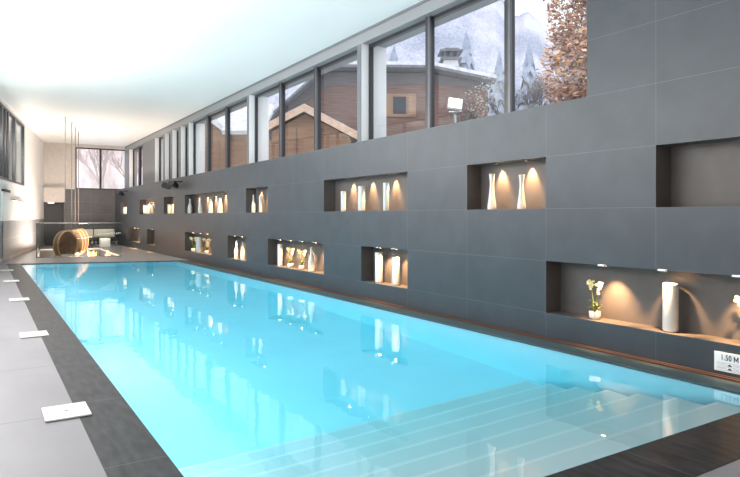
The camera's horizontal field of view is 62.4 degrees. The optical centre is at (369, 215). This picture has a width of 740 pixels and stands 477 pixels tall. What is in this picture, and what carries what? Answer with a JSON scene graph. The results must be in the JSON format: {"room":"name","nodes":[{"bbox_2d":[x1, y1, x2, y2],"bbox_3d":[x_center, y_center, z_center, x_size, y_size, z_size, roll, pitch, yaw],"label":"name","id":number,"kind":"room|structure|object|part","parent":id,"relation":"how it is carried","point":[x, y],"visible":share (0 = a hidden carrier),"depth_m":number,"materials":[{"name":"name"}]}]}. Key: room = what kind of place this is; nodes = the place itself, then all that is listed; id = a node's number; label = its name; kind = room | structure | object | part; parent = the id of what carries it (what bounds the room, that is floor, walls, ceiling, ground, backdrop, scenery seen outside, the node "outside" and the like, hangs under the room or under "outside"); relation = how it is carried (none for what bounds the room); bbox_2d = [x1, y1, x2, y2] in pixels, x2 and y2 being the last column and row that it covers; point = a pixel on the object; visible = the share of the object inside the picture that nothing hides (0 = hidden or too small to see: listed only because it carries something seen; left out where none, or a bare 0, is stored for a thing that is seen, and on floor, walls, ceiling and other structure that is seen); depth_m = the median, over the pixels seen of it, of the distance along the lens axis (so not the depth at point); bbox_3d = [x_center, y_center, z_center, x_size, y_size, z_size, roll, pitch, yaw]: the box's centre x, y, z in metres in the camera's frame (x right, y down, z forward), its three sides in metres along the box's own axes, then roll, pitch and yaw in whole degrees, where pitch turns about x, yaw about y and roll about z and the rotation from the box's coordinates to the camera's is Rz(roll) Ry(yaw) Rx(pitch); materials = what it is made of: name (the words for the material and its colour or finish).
{"room":"spa","nodes":[
{"label":"spa","id":0,"kind":"room"},
{"bbox_2d":[9,131,16,181],"bbox_3d":[-12.151,-2.500,17.227,1.900,5.000,19.915,0,0,-23],"label":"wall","id":1,"kind":"structure","parent":0,"point":[10,132],"depth_m":26.58,"materials":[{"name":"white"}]},
{"bbox_2d":[0,98,43,258],"bbox_3d":[-8.813,-0.705,12.124,0.253,6.010,40.308,0,0,-23],"label":"wall","id":2,"kind":"structure","parent":0,"point":[24,216],"depth_m":25.07,"materials":[{"name":"paint"}]},
{"bbox_2d":[1,189,10,262],"bbox_3d":[-11.870,0.320,19.928,0.090,2.360,1.207,0,0,-23],"label":"trim","id":3,"kind":"structure","parent":2,"relation":"attached to","point":[4,192],"depth_m":19.62,"materials":[{"name":"paint"}]},
{"bbox_2d":[0,102,24,185],"bbox_3d":[-10.832,-2.375,17.233,0.100,2.390,14.915,0,0,-23],"label":"window","id":4,"kind":"structure","parent":2,"relation":"in","point":[5,113],"depth_m":20.53,"materials":[{"name":"grey metal"}]},
{"bbox_2d":[0,243,43,263],"bbox_3d":[-8.684,1.430,12.178,0.030,0.140,40.308,0,0,-23],"label":"baseboard","id":5,"kind":"structure","parent":2,"relation":"attached to","point":[18,254],"depth_m":23.53,"materials":[{"name":"stone"}]},
{"bbox_2d":[38,249,115,256],"bbox_3d":[-12.074,1.900,25.196,2.800,0.700,6.886,0,0,-27],"label":"floor","id":6,"kind":"structure","parent":0,"point":[43,253],"depth_m":27.78,"materials":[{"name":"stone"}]},
{"bbox_2d":[44,142,136,244],"bbox_3d":[-14.893,-0.705,31.813,5.200,6.010,0.300,0,0,-32],"label":"wall","id":7,"kind":"structure","parent":0,"point":[94,205],"depth_m":31.49,"materials":[{"name":"beige paint"}]},
{"bbox_2d":[44,202,63,245],"bbox_3d":[-16.081,0.400,31.063,0.910,2.200,0.300,0,0,-32],"label":"door","id":8,"kind":"structure","parent":7,"relation":"in","point":[53,213],"depth_m":31.12,"materials":[{"name":"black metal"}]},
{"bbox_2d":[43,187,64,201],"bbox_3d":[-15.920,-1.060,30.780,0.960,0.720,0.350,0,0,-32],"label":"trim","id":9,"kind":"structure","parent":7,"relation":"attached to","point":[49,194],"depth_m":30.61,"materials":[{"name":"beige paint"}]},
{"bbox_2d":[76,147,124,189],"bbox_3d":[-14.171,-2.470,32.234,2.510,2.180,0.100,0,0,-32],"label":"window","id":10,"kind":"structure","parent":7,"relation":"in","point":[99,149],"depth_m":32.17,"materials":[{"name":"grey metal"}]},
{"bbox_2d":[0,0,422,146],"bbox_3d":[-7.475,-3.810,13.611,12.300,0.200,39.000,0,0,-32],"label":"ceiling","id":11,"kind":"structure","parent":0,"point":[122,72],"depth_m":13.87,"materials":[{"name":"white paint"}]},
{"bbox_2d":[53,116,77,256],"bbox_3d":[-11.405,-1.036,22.804,0.469,5.347,1.116,0,0,11],"label":"chair","id":12,"kind":"object","parent":11,"relation":"hanging from","point":[65,242],"visible":0.86,"depth_m":22.90,"materials":[{"name":"brown wicker"}]},
{"bbox_2d":[70,122,83,255],"bbox_3d":[-11.813,-1.036,24.143,0.469,5.347,1.116,0,0,11],"label":"chair","id":13,"kind":"object","parent":11,"relation":"hanging from","point":[78,234],"visible":0.37,"depth_m":24.27,"materials":[{"name":"brown wood"}]},
{"bbox_2d":[72,126,86,254],"bbox_3d":[-12.252,-1.036,25.344,0.469,5.347,1.116,0,0,11],"label":"chair","id":14,"kind":"object","parent":11,"relation":"hanging from","point":[75,127],"visible":0.23,"depth_m":25.33,"materials":[{"name":"brown wood"}]},
{"bbox_2d":[76,130,88,252],"bbox_3d":[-12.691,-1.036,26.545,0.469,5.347,1.116,0,0,11],"label":"chair","id":15,"kind":"object","parent":11,"relation":"hanging from","point":[78,131],"visible":0.2,"depth_m":26.52,"materials":[{"name":"brown wood"}]},
{"bbox_2d":[0,244,739,476],"bbox_3d":[-7.890,1.530,13.350,10.920,0.060,39.000,0,0,-32],"label":"floor","id":16,"kind":"structure","parent":0,"point":[30,381],"depth_m":4.94,"materials":[{"name":"grey tile"}]},
{"bbox_2d":[3,280,19,281],"bbox_3d":[-8.204,1.486,13.979,0.310,0.015,0.360,0,0,-32],"label":"skimmer cover","id":17,"kind":"object","parent":16,"relation":"on","point":[3,280],"visible":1,"depth_m":13.91,"materials":[{"name":"white plastic"}]},
{"bbox_2d":[9,297,29,301],"bbox_3d":[-6.255,1.486,10.893,0.310,0.015,0.360,0,0,-32],"label":"skimmer cover","id":18,"kind":"object","parent":16,"relation":"on","point":[27,298],"visible":1,"depth_m":10.85,"materials":[{"name":"white plastic"}]},
{"bbox_2d":[19,330,48,337],"bbox_3d":[-4.231,1.486,7.689,0.310,0.015,0.360,0,0,-32],"label":"skimmer cover","id":19,"kind":"object","parent":16,"relation":"on","point":[34,333],"visible":1,"depth_m":7.64,"materials":[{"name":"white plastic"}]},
{"bbox_2d":[41,401,91,421],"bbox_3d":[-2.313,1.486,4.654,0.310,0.015,0.360,0,0,-32],"label":"skimmer cover","id":20,"kind":"object","parent":16,"relation":"on","point":[79,409],"visible":1,"depth_m":4.63,"materials":[{"name":"white plastic"}]},
{"bbox_2d":[36,222,121,257],"bbox_3d":[-10.606,0.873,22.341,2.857,1.269,0.043,0,0,-18],"label":"glass railing","id":21,"kind":"object","parent":16,"relation":"on","point":[88,222],"visible":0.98,"depth_m":22.32,"materials":[{"name":"clear glass"}]},
{"bbox_3d":[-11.946,0.880,21.906,0.037,1.240,0.037,0,0,-23],"label":"post","id":22,"kind":"part","parent":21,"relation":"part of","materials":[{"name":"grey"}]},
{"bbox_3d":[-10.597,0.260,22.344,2.838,0.043,0.043,0,0,-18],"label":"handrail","id":23,"kind":"part","parent":21,"relation":"part of","materials":[{"name":"silver metal"}]},
{"bbox_2d":[85,229,117,246],"bbox_3d":[-13.689,1.080,30.374,2.000,0.840,0.920,0,0,-32],"label":"lounge sofa","id":24,"kind":"object","parent":16,"relation":"on","point":[98,233],"visible":0.67,"depth_m":30.60,"materials":[{"name":"beige fabric"}]},
{"bbox_2d":[85,229,92,236],"bbox_3d":[-14.265,0.870,30.341,0.950,0.420,0.220,0,0,-32],"label":"cushion","id":25,"kind":"object","parent":24,"relation":"on","point":[90,231],"depth_m":30.43,"materials":[{"name":"beige fabric"}]},
{"bbox_2d":[94,229,114,236],"bbox_3d":[-13.420,0.870,30.875,0.950,0.420,0.220,0,0,-32],"label":"cushion","id":26,"kind":"object","parent":24,"relation":"on","point":[97,232],"depth_m":30.78,"materials":[{"name":"beige fabric"}]},
{"bbox_2d":[95,237,116,239],"bbox_3d":[-13.203,1.110,30.533,0.950,0.100,0.670,0,0,-32],"label":"seat cushion","id":27,"kind":"object","parent":24,"relation":"on","point":[96,238],"depth_m":30.33,"materials":[{"name":"grey fabric"}]},
{"bbox_2d":[99,238,109,246],"bbox_3d":[-12.853,1.280,29.613,0.440,0.440,0.440,0,0,-32],"label":"pouf","id":28,"kind":"object","parent":16,"relation":"on","point":[103,242],"visible":0.99,"depth_m":29.42,"materials":[{"name":"white fabric"}]},
{"bbox_2d":[7,264,739,476],"bbox_3d":[-3.746,1.526,12.014,5.300,0.060,20.375,0,0,-32],"label":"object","id":29,"kind":"structure","parent":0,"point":[123,445],"depth_m":4.11,"materials":[{"name":"stone"}]},
{"bbox_2d":[115,0,739,378],"bbox_3d":[-2.799,-1.080,16.507,1.100,5.260,38.900,0,0,-32],"label":"wall","id":30,"kind":"structure","parent":0,"point":[637,176],"depth_m":7.49,"materials":[{"name":"tile"}]},
{"bbox_2d":[15,260,186,264],"bbox_3d":[-8.698,1.522,19.802,5.560,0.050,0.304,0,0,-16],"label":"trim","id":31,"kind":"structure","parent":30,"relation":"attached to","point":[174,260],"depth_m":19.67,"materials":[{"name":"grey stone"}]},
{"bbox_2d":[117,190,126,195],"bbox_3d":[-12.031,-1.110,29.665,0.465,0.300,0.325,0,0,-38],"label":"loudspeaker","id":32,"kind":"object","parent":30,"relation":"attached to","point":[120,193],"visible":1,"depth_m":29.54,"materials":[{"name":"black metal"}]},
{"bbox_2d":[124,150,132,187],"bbox_3d":[-12.789,-2.420,32.433,0.220,2.080,1.300,0,0,-32],"label":"trim","id":33,"kind":"structure","parent":30,"relation":"attached to","point":[128,155],"depth_m":32.01,"materials":[{"name":"grey paint"}]},
{"bbox_2d":[133,145,142,185],"bbox_3d":[-11.546,-2.420,30.586,0.150,2.080,3.150,0,0,-32],"label":"window","id":34,"kind":"structure","parent":30,"relation":"in","point":[139,148],"depth_m":30.46,"materials":[{"name":"grey"}]},
{"bbox_2d":[143,205,146,213],"bbox_3d":[-9.964,-0.291,27.061,0.150,0.400,0.150,0,0,-32],"label":"vase","id":35,"kind":"object","parent":30,"relation":"in","point":[144,206],"visible":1,"depth_m":27.00,"materials":[{"name":"grey ceramic"}]},
{"bbox_2d":[143,138,162,183],"bbox_3d":[-9.931,-2.420,28.265,0.600,2.080,2.500,0,0,-32],"label":"trim","id":36,"kind":"structure","parent":30,"relation":"attached to","point":[151,147],"depth_m":27.45,"materials":[{"name":"grey paint"}]},
{"bbox_2d":[151,205,154,213],"bbox_3d":[-9.162,-0.281,25.793,0.130,0.380,0.130,0,0,-32],"label":"vase","id":37,"kind":"object","parent":30,"relation":"in","point":[152,206],"visible":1,"depth_m":25.75,"materials":[{"name":"grey ceramic"}]},
{"bbox_2d":[159,137,162,180],"bbox_3d":[-8.953,-2.420,26.547,0.080,2.080,1.450,0,0,-32],"label":"window","id":38,"kind":"structure","parent":30,"relation":"in","point":[160,138],"depth_m":27.09,"materials":[{"name":"grey metal"}]},
{"bbox_2d":[163,133,168,180],"bbox_3d":[-8.409,-2.420,25.855,0.600,2.080,0.300,0,0,-32],"label":"trim","id":39,"kind":"structure","parent":30,"relation":"attached to","point":[165,136],"depth_m":25.63,"materials":[{"name":"grey paint"}]},
{"bbox_2d":[161,182,170,189],"bbox_3d":[-7.327,-1.110,22.204,0.451,0.300,0.342,0,0,-4],"label":"loudspeaker","id":40,"kind":"object","parent":30,"relation":"attached to","point":[164,184],"visible":0.75,"depth_m":22.06,"materials":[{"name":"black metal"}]},
{"bbox_2d":[169,133,169,178],"bbox_3d":[-8.178,-2.420,25.321,0.080,2.080,0.850,0,0,-32],"label":"window","id":41,"kind":"structure","parent":30,"relation":"in","point":[169,133],"depth_m":25.61,"materials":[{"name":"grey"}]},
{"bbox_2d":[171,204,173,213],"bbox_3d":[-7.491,-0.271,23.147,0.110,0.360,0.110,0,0,-32],"label":"vase","id":42,"kind":"object","parent":30,"relation":"in","point":[172,205],"visible":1,"depth_m":23.10,"materials":[{"name":"grey ceramic"}]},
{"bbox_2d":[170,130,176,178],"bbox_3d":[-7.782,-2.420,24.862,0.600,2.080,0.350,0,0,-32],"label":"trim","id":43,"kind":"structure","parent":30,"relation":"attached to","point":[173,133],"depth_m":24.62,"materials":[{"name":"grey paint"}]},
{"bbox_2d":[167,180,181,188],"bbox_3d":[-6.836,-1.110,21.426,0.342,0.300,0.451,0,0,29],"label":"loudspeaker","id":44,"kind":"object","parent":30,"relation":"attached to","point":[173,184],"visible":1,"depth_m":21.29,"materials":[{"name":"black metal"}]},
{"bbox_2d":[177,130,177,177],"bbox_3d":[-7.524,-2.420,24.285,0.080,2.080,0.900,0,0,-32],"label":"window","id":45,"kind":"structure","parent":30,"relation":"in","point":[177,130],"depth_m":24.60,"materials":[{"name":"grey metal"}]},
{"bbox_2d":[178,126,184,177],"bbox_3d":[-7.114,-2.420,23.805,0.600,2.080,0.350,0,0,-32],"label":"trim","id":46,"kind":"structure","parent":30,"relation":"attached to","point":[181,130],"depth_m":23.55,"materials":[{"name":"grey paint"}]},
{"bbox_2d":[185,126,186,175],"bbox_3d":[-6.864,-2.420,23.241,0.080,2.080,0.870,0,0,-32],"label":"window","id":47,"kind":"structure","parent":30,"relation":"in","point":[185,126],"depth_m":23.56,"materials":[{"name":"grey metal"}]},
{"bbox_2d":[188,199,191,212],"bbox_3d":[-6.230,-0.341,21.152,0.161,0.500,0.161,0,0,-32],"label":"bottle vase","id":48,"kind":"object","parent":30,"relation":"in","point":[189,205],"visible":0.87,"depth_m":21.09,"materials":[{"name":"grey ceramic"}]},
{"bbox_2d":[189,237,195,250],"bbox_3d":[-6.015,0.950,20.834,0.313,0.498,0.178,0,0,12],"label":"potted orchid","id":49,"kind":"object","parent":30,"relation":"in","point":[190,238],"visible":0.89,"depth_m":20.79,"materials":[{"name":"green plant"}]},
{"bbox_2d":[187,122,204,175],"bbox_3d":[-6.502,-2.420,22.837,0.600,2.080,0.200,0,0,-32],"label":"trim","id":50,"kind":"structure","parent":30,"relation":"attached to","point":[200,128],"depth_m":22.77,"materials":[{"name":"grey paint"}]},
{"bbox_2d":[196,237,201,251],"bbox_3d":[-5.675,0.949,20.273,0.200,0.500,0.200,0,0,-32],"label":"vase","id":51,"kind":"object","parent":30,"relation":"in","point":[198,239],"visible":0.99,"depth_m":20.19,"materials":[{"name":"grey ceramic"}]},
{"bbox_2d":[198,199,201,212],"bbox_3d":[-5.600,-0.331,20.154,0.141,0.480,0.141,0,0,-32],"label":"bottle vase","id":52,"kind":"object","parent":30,"relation":"in","point":[200,204],"visible":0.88,"depth_m":20.10,"materials":[{"name":"grey ceramic"}]},
{"bbox_2d":[202,238,210,253],"bbox_3d":[-5.226,0.950,19.585,0.313,0.498,0.178,0,0,-2],"label":"potted orchid","id":53,"kind":"object","parent":30,"relation":"in","point":[206,251],"visible":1,"depth_m":19.55,"materials":[{"name":"yellow plant"}]},
{"bbox_2d":[208,199,212,212],"bbox_3d":[-5.018,-0.316,19.233,0.150,0.450,0.150,0,0,-32],"label":"vase","id":54,"kind":"object","parent":30,"relation":"in","point":[210,209],"visible":0.9,"depth_m":19.19,"materials":[{"name":"grey ceramic"}]},
{"bbox_2d":[193,99,246,174],"bbox_3d":[-4.976,-2.420,20.188,0.150,2.080,5.910,0,0,-32],"label":"window","id":55,"kind":"structure","parent":30,"relation":"in","point":[226,110],"depth_m":21.03,"materials":[{"name":"grey metal"}]},
{"bbox_2d":[217,198,222,212],"bbox_3d":[-4.532,-0.321,18.464,0.170,0.460,0.170,0,0,-32],"label":"vase","id":56,"kind":"object","parent":30,"relation":"in","point":[219,209],"visible":1,"depth_m":18.41,"materials":[{"name":"grey ceramic"}]},
{"bbox_2d":[234,241,238,258],"bbox_3d":[-3.779,0.949,17.271,0.121,0.500,0.121,0,0,-32],"label":"bottle vase","id":57,"kind":"object","parent":30,"relation":"in","point":[236,255],"visible":1,"depth_m":17.23,"materials":[{"name":"grey ceramic"}]},
{"bbox_2d":[240,242,244,259],"bbox_3d":[-3.512,0.959,16.849,0.131,0.480,0.131,0,0,-32],"label":"bottle vase","id":58,"kind":"object","parent":30,"relation":"in","point":[242,253],"visible":1,"depth_m":16.81,"materials":[{"name":"grey ceramic"}]},
{"bbox_2d":[252,195,254,212],"bbox_3d":[-3.084,-0.326,16.172,0.100,0.470,0.100,0,0,-32],"label":"bottle vase","id":59,"kind":"object","parent":30,"relation":"in","point":[253,201],"visible":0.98,"depth_m":16.14,"materials":[{"name":"grey ceramic"}]},
{"bbox_2d":[247,95,268,163],"bbox_3d":[-3.247,-2.420,17.684,0.600,2.080,0.170,0,0,-32],"label":"trim","id":60,"kind":"structure","parent":30,"relation":"attached to","point":[263,102],"depth_m":17.62,"materials":[{"name":"grey"}]},
{"bbox_2d":[259,195,261,211],"bbox_3d":[-2.823,-0.311,15.758,0.080,0.440,0.080,0,0,-32],"label":"vase","id":61,"kind":"object","parent":30,"relation":"in","point":[260,196],"visible":0.83,"depth_m":15.73,"materials":[{"name":"grey ceramic"}]},
{"bbox_2d":[125,0,429,147],"bbox_3d":[-5.097,-3.685,20.046,0.025,0.050,30.060,0,0,-32],"label":"trim","id":62,"kind":"structure","parent":30,"relation":"attached to","point":[423,1],"depth_m":14.01,"materials":[{"name":"grey metal"}]},
{"bbox_2d":[278,244,282,265],"bbox_3d":[-2.166,0.939,14.718,0.120,0.520,0.120,0,0,-32],"label":"vase","id":63,"kind":"object","parent":30,"relation":"in","point":[280,246],"visible":1,"depth_m":14.67,"materials":[{"name":"grey ceramic"}]},
{"bbox_2d":[286,247,294,267],"bbox_3d":[-1.839,0.962,14.216,0.299,0.475,0.170,0,0,41],"label":"potted orchid","id":64,"kind":"object","parent":30,"relation":"in","point":[290,264],"visible":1,"depth_m":14.19,"materials":[{"name":"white plant"}]},
{"bbox_2d":[297,249,306,269],"bbox_3d":[-1.528,0.968,13.718,0.280,0.462,0.160,0,0,15],"label":"potted orchid","id":65,"kind":"object","parent":30,"relation":"in","point":[301,266],"visible":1,"depth_m":13.70,"materials":[{"name":"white plant"}]},
{"bbox_2d":[255,50,356,161],"bbox_3d":[-1.710,-2.420,15.018,0.150,2.080,5.980,0,0,-32],"label":"window","id":66,"kind":"structure","parent":30,"relation":"in","point":[316,71],"depth_m":14.91,"materials":[{"name":"grey metal"}]},
{"bbox_2d":[308,247,314,270],"bbox_3d":[-1.279,0.939,13.315,0.141,0.520,0.141,0,0,-32],"label":"bottle vase","id":67,"kind":"object","parent":30,"relation":"in","point":[311,266],"visible":1,"depth_m":13.27,"materials":[{"name":"grey ceramic"}]},
{"bbox_2d":[124,0,499,151],"bbox_3d":[-4.895,-3.595,20.293,0.600,0.270,30.260,0,0,-32],"label":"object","id":68,"kind":"structure","parent":30,"relation":"attached to","point":[431,8],"depth_m":13.20,"materials":[{"name":"grey paint"}]},
{"bbox_2d":[341,191,345,210],"bbox_3d":[-0.526,-0.291,12.123,0.105,0.400,0.105,0,0,-32],"label":"vase","id":69,"kind":"object","parent":30,"relation":"in","point":[343,193],"visible":0.84,"depth_m":12.07,"materials":[{"name":"grey ceramic"}]},
{"bbox_2d":[358,186,364,210],"bbox_3d":[-0.158,-0.329,11.540,0.135,0.475,0.135,0,0,-32],"label":"vase","id":70,"kind":"object","parent":30,"relation":"in","point":[361,189],"visible":0.92,"depth_m":11.48,"materials":[{"name":"grey ceramic"}]},
{"bbox_2d":[375,252,382,282],"bbox_3d":[0.163,0.929,11.032,0.145,0.540,0.145,0,0,-32],"label":"vase","id":71,"kind":"object","parent":30,"relation":"in","point":[378,255],"visible":1,"depth_m":10.98,"materials":[{"name":"grey ceramic"}]},
{"bbox_2d":[383,183,388,210],"bbox_3d":[0.286,-0.341,10.838,0.105,0.500,0.105,0,0,-32],"label":"vase","id":72,"kind":"object","parent":30,"relation":"in","point":[385,185],"visible":1,"depth_m":10.79,"materials":[{"name":"grey ceramic"}]},
{"bbox_2d":[392,257,399,285],"bbox_3d":[0.446,0.954,10.584,0.145,0.490,0.145,0,0,-32],"label":"vase","id":73,"kind":"object","parent":30,"relation":"in","point":[395,260],"visible":1,"depth_m":10.53,"materials":[{"name":"grey ceramic"}]},
{"bbox_2d":[357,0,514,141],"bbox_3d":[1.589,-2.420,10.029,0.600,2.080,5.980,0,0,-32],"label":"window","id":74,"kind":"structure","parent":30,"relation":"in","point":[509,5],"depth_m":11.77,"materials":[{"name":"grey metal"}]},
{"bbox_2d":[187,260,739,382],"bbox_3d":[-1.237,1.504,12.874,0.084,0.020,18.230,0,0,-32],"label":"trim","id":75,"kind":"structure","parent":30,"relation":"attached to","point":[697,371],"depth_m":7.58,"materials":[{"name":"brown wood"}]},
{"bbox_2d":[487,174,495,208],"bbox_3d":[1.712,-0.341,8.581,0.125,0.500,0.125,0,0,-32],"label":"vase","id":76,"kind":"object","parent":30,"relation":"in","point":[491,200],"visible":0.95,"depth_m":8.55,"materials":[{"name":"grey ceramic"}]},
{"bbox_2d":[517,175,525,208],"bbox_3d":[2.011,-0.319,8.107,0.115,0.455,0.115,0,0,-32],"label":"vase","id":77,"kind":"object","parent":30,"relation":"in","point":[521,204],"visible":0.94,"depth_m":8.08,"materials":[{"name":"white ceramic"}]},
{"bbox_2d":[587,279,602,318],"bbox_3d":[2.633,0.973,7.127,0.162,0.452,0.285,0,0,-21],"label":"potted orchid","id":78,"kind":"object","parent":30,"relation":"in","point":[593,314],"visible":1,"depth_m":7.11,"materials":[{"name":"white plant"}]},
{"bbox_3d":[2.625,1.155,7.135,0.132,0.088,0.132,0,0,-21],"label":"pot","id":79,"kind":"part","parent":78,"relation":"part of","materials":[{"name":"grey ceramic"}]},
{"bbox_2d":[662,283,678,332],"bbox_3d":[3.122,0.949,6.349,0.150,0.500,0.150,0,0,-32],"label":"vase","id":80,"kind":"object","parent":30,"relation":"in","point":[670,291],"visible":1,"depth_m":6.29,"materials":[{"name":"white ceramic"}]},
{"bbox_2d":[714,351,739,374],"bbox_3d":[3.364,1.375,5.709,0.010,0.180,0.290,0,0,-32],"label":"sign","id":81,"kind":"object","parent":30,"relation":"attached to","point":[726,362],"visible":1,"depth_m":5.72,"materials":[{"name":"white plastic"}]},
{"bbox_2d":[734,295,739,330],"bbox_3d":[3.538,0.973,5.692,0.275,0.452,0.157,0,0,44],"label":"potted orchid","id":82,"kind":"object","parent":30,"relation":"in","point":[737,298],"visible":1,"depth_m":5.80,"materials":[{"name":"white plant"}]},
{"bbox_3d":[-3.783,2.290,11.999,4.480,1.520,19.470,0,0,-32],"label":"floor","id":83,"kind":"structure","parent":0,"visible":0},
{"bbox_2d":[22,261,739,476],"bbox_3d":[-3.784,2.318,11.999,4.510,1.600,19.500,0,0,-32],"label":"pool water","id":84,"kind":"object","parent":83,"relation":"in","point":[231,375],"visible":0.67,"depth_m":5.44,"materials":[{"name":"blue liquid"}]},
{"bbox_2d":[177,261,739,393],"bbox_3d":[-1.460,1.529,12.787,0.290,0.050,18.320,0,0,-32],"label":"trim","id":85,"kind":"structure","parent":83,"relation":"attached to","point":[708,381],"depth_m":7.26,"materials":[{"name":"grey stone"}]},
{"label":"outside","id":86,"kind":"structure","parent":0,"visible":0},
{"bbox_3d":[-3.999,-2.335,85.004,70.000,3.123,168.000,0,0,-32],"label":"ground","id":87,"kind":"structure","parent":86,"visible":0},
{"bbox_2d":[77,149,116,184],"bbox_3d":[-20.926,-3.460,46.232,5.196,5.553,2.420,0,0,26],"label":"tree","id":88,"kind":"object","parent":87,"relation":"on","point":[89,151],"visible":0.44,"depth_m":46.22,"materials":[{"name":"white plant"}]},
{"bbox_2d":[93,148,113,188],"bbox_3d":[-17.611,-3.749,40.120,3.270,6.122,4.508,0,0,-17],"label":"tree","id":89,"kind":"object","parent":87,"relation":"on","point":[104,152],"visible":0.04,"depth_m":39.55,"materials":[{"name":"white plant"}]},
{"bbox_2d":[96,150,142,181],"bbox_3d":[-16.791,-3.482,42.314,4.087,5.584,2.526,0,0,31],"label":"tree","id":90,"kind":"object","parent":87,"relation":"on","point":[111,156],"visible":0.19,"depth_m":42.31,"materials":[{"name":"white plant"}]},
{"bbox_2d":[205,110,272,171],"bbox_3d":[-7.372,-1.990,32.650,3.815,7.980,4.100,0,0,0],"label":"barn","id":91,"kind":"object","parent":87,"relation":"on","point":[238,118],"visible":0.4,"depth_m":31.50,"materials":[{"name":"brown wood"}]},
{"bbox_2d":[269,104,356,158],"bbox_3d":[-2.357,-2.162,26.390,3.771,4.324,6.020,0,0,0],"label":"wooden hut","id":92,"kind":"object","parent":87,"relation":"on","point":[299,122],"visible":0.43,"depth_m":24.00,"materials":[{"name":"brown wood"}]},
{"bbox_2d":[269,48,496,158],"bbox_3d":[0.591,-5.084,42.125,14.118,10.169,10.750,0,0,0],"label":"chalet","id":93,"kind":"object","parent":87,"relation":"on","point":[405,80],"visible":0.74,"depth_m":37.94,"materials":[{"name":"brown wood"}]},
{"bbox_2d":[386,94,390,115],"bbox_3d":[1.088,-6.872,37.840,0.435,1.306,0.080,0,0,0],"label":"shutter","id":94,"kind":"object","parent":93,"relation":"hanging from","point":[388,96],"depth_m":37.80,"materials":[{"name":"brown wood"}]},
{"bbox_2d":[408,94,414,115],"bbox_3d":[2.581,-6.872,37.840,0.435,1.306,0.080,0,0,0],"label":"shutter","id":95,"kind":"object","parent":93,"relation":"hanging from","point":[411,97],"depth_m":37.80,"materials":[{"name":"brown wood"}]},
{"bbox_2d":[389,46,397,60],"bbox_3d":[2.406,-9.277,61.945,5.076,16.353,5.160,0,0,16],"label":"fir tree","id":96,"kind":"object","parent":87,"relation":"on","point":[393,57],"visible":0.04,"depth_m":61.82,"materials":[{"name":"grey plant"}]},
{"bbox_2d":[447,97,462,122],"bbox_3d":[1.613,-1.542,11.586,0.300,1.424,0.120,0,0,0],"label":"floodlight","id":97,"kind":"object","parent":87,"relation":"on","point":[453,103],"visible":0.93,"depth_m":11.56,"materials":[{"name":"silver metal"}]},
{"bbox_2d":[458,31,474,69],"bbox_3d":[8.949,-9.378,58.061,5.407,16.556,5.244,0,0,43],"label":"fir tree","id":98,"kind":"object","parent":87,"relation":"on","point":[467,62],"visible":0.16,"depth_m":57.64,"materials":[{"name":"grey plant"}]},
{"bbox_2d":[442,65,521,122],"bbox_3d":[2.923,-2.411,16.253,2.135,3.033,2.055,0,0,-11],"label":"shrub","id":99,"kind":"object","parent":87,"relation":"on","point":[471,116],"visible":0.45,"depth_m":16.13,"materials":[{"name":"grey plant"}]},
{"bbox_2d":[488,52,503,115],"bbox_3d":[15.439,-10.602,73.994,6.106,19.005,6.133,0,0,-39],"label":"fir tree","id":100,"kind":"object","parent":87,"relation":"on","point":[500,71],"visible":0.25,"depth_m":73.41,"materials":[{"name":"grey plant"}]},
{"bbox_2d":[483,72,564,114],"bbox_3d":[3.410,-1.985,13.195,1.660,2.271,1.387,0,0,-16],"label":"bare tree","id":101,"kind":"object","parent":87,"relation":"on","point":[534,96],"visible":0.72,"depth_m":13.31,"materials":[{"name":"grey plant"}]},
{"bbox_2d":[516,42,542,110],"bbox_3d":[16.678,-9.768,63.874,5.464,17.335,6.058,0,0,43],"label":"fir tree","id":102,"kind":"object","parent":87,"relation":"on","point":[529,69],"visible":0.25,"depth_m":63.58,"materials":[{"name":"grey plant"}]},
{"bbox_2d":[536,0,586,103],"bbox_3d":[5.437,-3.967,14.271,3.061,6.686,3.169,0,0,-44],"label":"tree","id":103,"kind":"object","parent":87,"relation":"on","point":[575,62],"visible":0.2,"depth_m":14.06,"materials":[{"name":"brown plant"}]},
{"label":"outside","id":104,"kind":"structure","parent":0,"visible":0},
{"bbox_2d":[77,104,274,188],"bbox_3d":[-24.753,-7.000,63.554,39.205,17.000,10.152,0,0,-38],"label":"bank","id":105,"kind":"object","parent":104,"point":[113,179],"visible":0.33,"depth_m":60.56,"materials":[{"name":"white snow"}]},
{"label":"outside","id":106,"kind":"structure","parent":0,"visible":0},
{"bbox_2d":[269,0,585,110],"bbox_3d":[19.121,-53.433,125.453,253.661,105.866,228.303,0,0,-32],"label":"mountains","id":107,"kind":"structure","parent":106,"point":[484,26],"depth_m":167.55,"materials":[{"name":"white snow"}]}
]}

